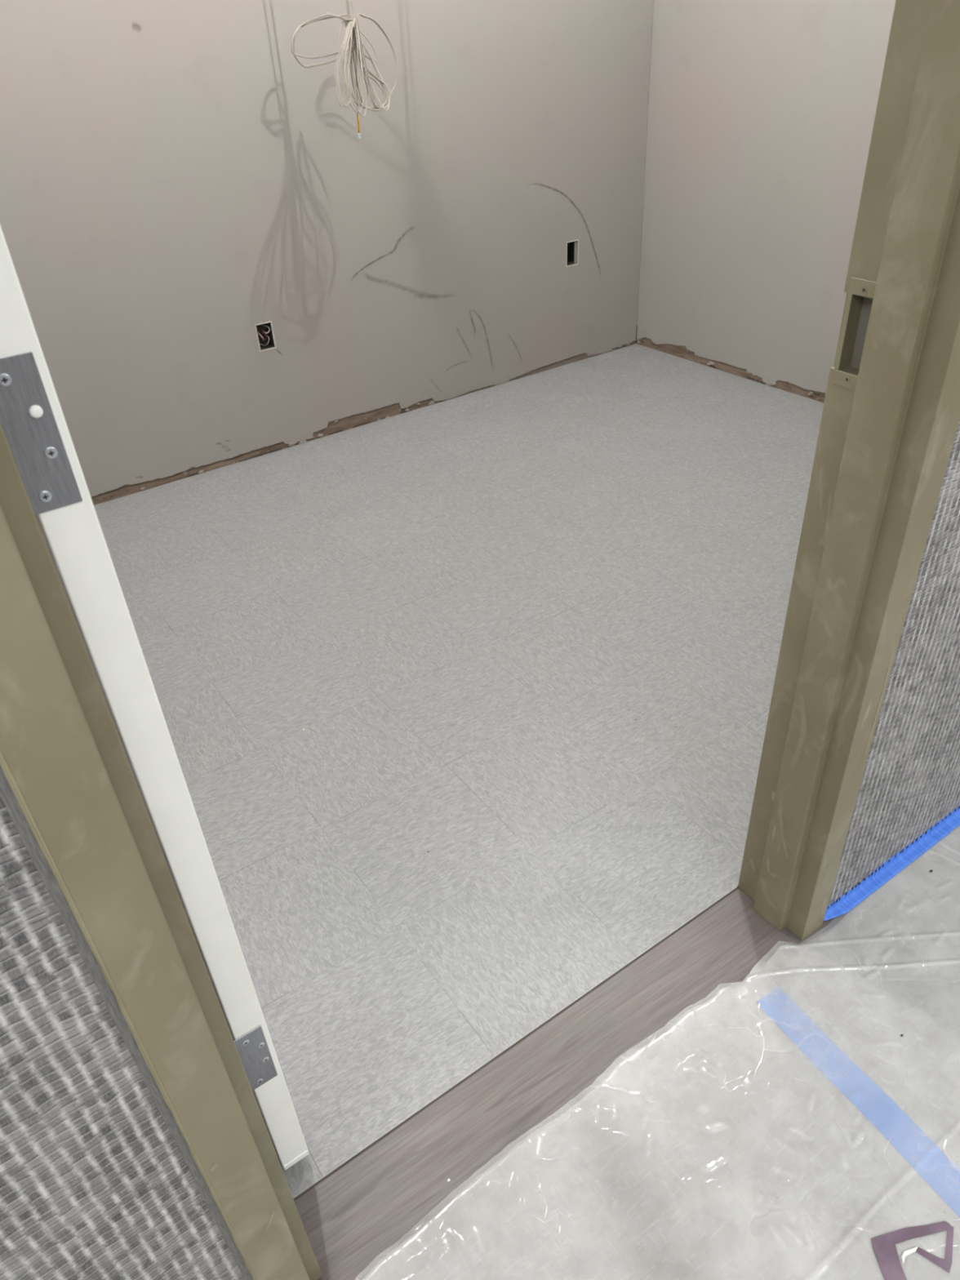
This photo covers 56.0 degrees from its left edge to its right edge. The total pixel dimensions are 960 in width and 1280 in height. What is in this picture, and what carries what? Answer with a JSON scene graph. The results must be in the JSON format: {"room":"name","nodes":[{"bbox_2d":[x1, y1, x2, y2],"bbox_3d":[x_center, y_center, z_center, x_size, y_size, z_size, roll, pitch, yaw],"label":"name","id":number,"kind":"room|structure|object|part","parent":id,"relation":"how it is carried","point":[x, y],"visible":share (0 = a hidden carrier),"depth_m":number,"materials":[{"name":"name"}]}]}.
{"room":"corridor under renovation","nodes":[
{"label":"corridor under renovation","id":0,"kind":"room"},
{"bbox_2d":[0,0,653,496],"bbox_3d":[-0.885,-1.815,2.618,3.788,2.740,0.014,-24,40,-26],"label":"wall","id":1,"kind":"structure","parent":0,"point":[175,183],"depth_m":3.11,"materials":[{"name":"paint"}]},
{"bbox_2d":[254,320,275,351],"bbox_3d":[-0.774,-1.088,3.220,0.063,0.096,0.057,-24,40,-26],"label":"outlet box","id":2,"kind":"object","parent":1,"relation":"attached to","point":[264,331],"visible":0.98,"depth_m":3.23,"materials":[{"name":"paint"}]},
{"bbox_2d":[90,340,636,505],"bbox_3d":[-0.811,-0.730,3.394,3.778,0.077,0.008,-24,40,-26],"label":"wall gap","id":3,"kind":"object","parent":1,"relation":"attached to","point":[352,421],"depth_m":3.51,"materials":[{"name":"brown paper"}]},
{"bbox_2d":[566,239,578,266],"bbox_3d":[0.374,-1.639,3.815,0.066,0.099,0.052,-24,40,-26],"label":"outlet box","id":4,"kind":"object","parent":1,"relation":"attached to","point":[571,246],"visible":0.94,"depth_m":3.83,"materials":[{"name":"paint"}]},
{"bbox_2d":[93,343,847,1279],"bbox_3d":[1.113,1.246,0.574,7.600,0.050,8.048,-24,40,-26],"label":"floor","id":5,"kind":"structure","parent":0,"point":[467,609],"depth_m":2.09,"materials":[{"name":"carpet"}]},
{"bbox_2d":[293,886,738,1201],"bbox_3d":[0.098,0.640,1.480,0.937,0.020,0.006,-24,40,-26],"label":"joint","id":6,"kind":"object","parent":5,"relation":"on","point":[430,1103],"visible":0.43,"depth_m":1.44,"materials":[{"name":"metal"}]},
{"bbox_2d":[362,825,959,1279],"bbox_3d":[0.956,1.082,0.767,5.435,0.007,2.132,-24,40,-26],"label":"plastic sheet","id":7,"kind":"object","parent":5,"relation":"on","point":[716,1148],"visible":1,"depth_m":1.31,"materials":[{"name":"clear plastic"}]},
{"bbox_2d":[755,986,959,1217],"bbox_3d":[0.616,0.719,1.307,0.056,0.001,0.540,-21,39,-23],"label":"tape","id":8,"kind":"object","parent":7,"relation":"on","point":[924,1156],"visible":1,"depth_m":1.35,"materials":[{"name":"blue plastic"}]},
{"bbox_2d":[823,807,959,920],"bbox_3d":[1.055,0.295,1.835,1.080,0.020,0.023,-24,40,-26],"label":"tape","id":9,"kind":"object","parent":7,"relation":"on","point":[847,902],"visible":0.98,"depth_m":1.69,"materials":[{"name":"blue plastic"}]},
{"bbox_2d":[871,1221,953,1279],"bbox_3d":[0.571,0.804,1.185,0.137,0.002,0.085,-24,40,-26],"label":"printed letter","id":10,"kind":"object","parent":7,"relation":"on","point":[884,1246],"visible":1,"depth_m":1.19,"materials":[{"name":"purple plastic"}]},
{"bbox_2d":[0,420,959,1279],"bbox_3d":[0.239,-0.609,0.659,7.600,2.950,0.126,-24,40,-26],"label":"wall","id":11,"kind":"structure","parent":0,"point":[100,1179],"depth_m":0.81,"materials":[{"name":"fabric"}]},
{"bbox_2d":[0,225,309,1169],"bbox_3d":[-0.581,-0.299,1.003,0.052,2.092,0.919,-24,40,-26],"label":"door","id":12,"kind":"structure","parent":11,"relation":"in","point":[33,422],"depth_m":0.78,"materials":[{"name":"white paint"}]},
{"bbox_2d":[0,0,959,1279],"bbox_3d":[0.086,-0.223,0.790,1.054,2.185,0.148,-24,40,-26],"label":"door frame","id":13,"kind":"structure","parent":11,"relation":"attached to","point":[891,416],"depth_m":0.96,"materials":[{"name":"green metal"}]},
{"bbox_3d":[0.444,-0.360,1.067,0.002,0.126,0.038,-24,40,-26],"label":"strike plate","id":14,"kind":"part","parent":13,"relation":"part of","materials":[{"name":"paint"}]},
{"bbox_2d":[636,0,895,393],"bbox_3d":[1.397,-1.960,2.619,0.003,2.734,2.461,-25,41,-27],"label":"wall","id":15,"kind":"structure","parent":0,"point":[762,113],"depth_m":3.42,"materials":[{"name":"paint"}]},
{"bbox_2d":[636,337,825,402],"bbox_3d":[1.459,-0.876,3.401,0.008,0.075,2.449,-25,41,-27],"label":"damaged wall edge","id":16,"kind":"structure","parent":15,"relation":"attached to","point":[680,351],"depth_m":3.87,"materials":[{"name":"brown wood"}]},
{"bbox_3d":[-0.203,-2.429,1.044,4.150,0.060,2.560,-24,40,-26],"label":"ceiling","id":17,"kind":"structure","parent":0,"visible":0},
{"bbox_2d":[290,0,398,138],"bbox_3d":[-0.432,-2.285,2.375,0.254,1.697,0.236,27,46,36],"label":"cable bundle","id":18,"kind":"object","parent":17,"relation":"hanging from","point":[352,30],"visible":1,"depth_m":2.72,"materials":[{"name":"white plastic"}]}
]}

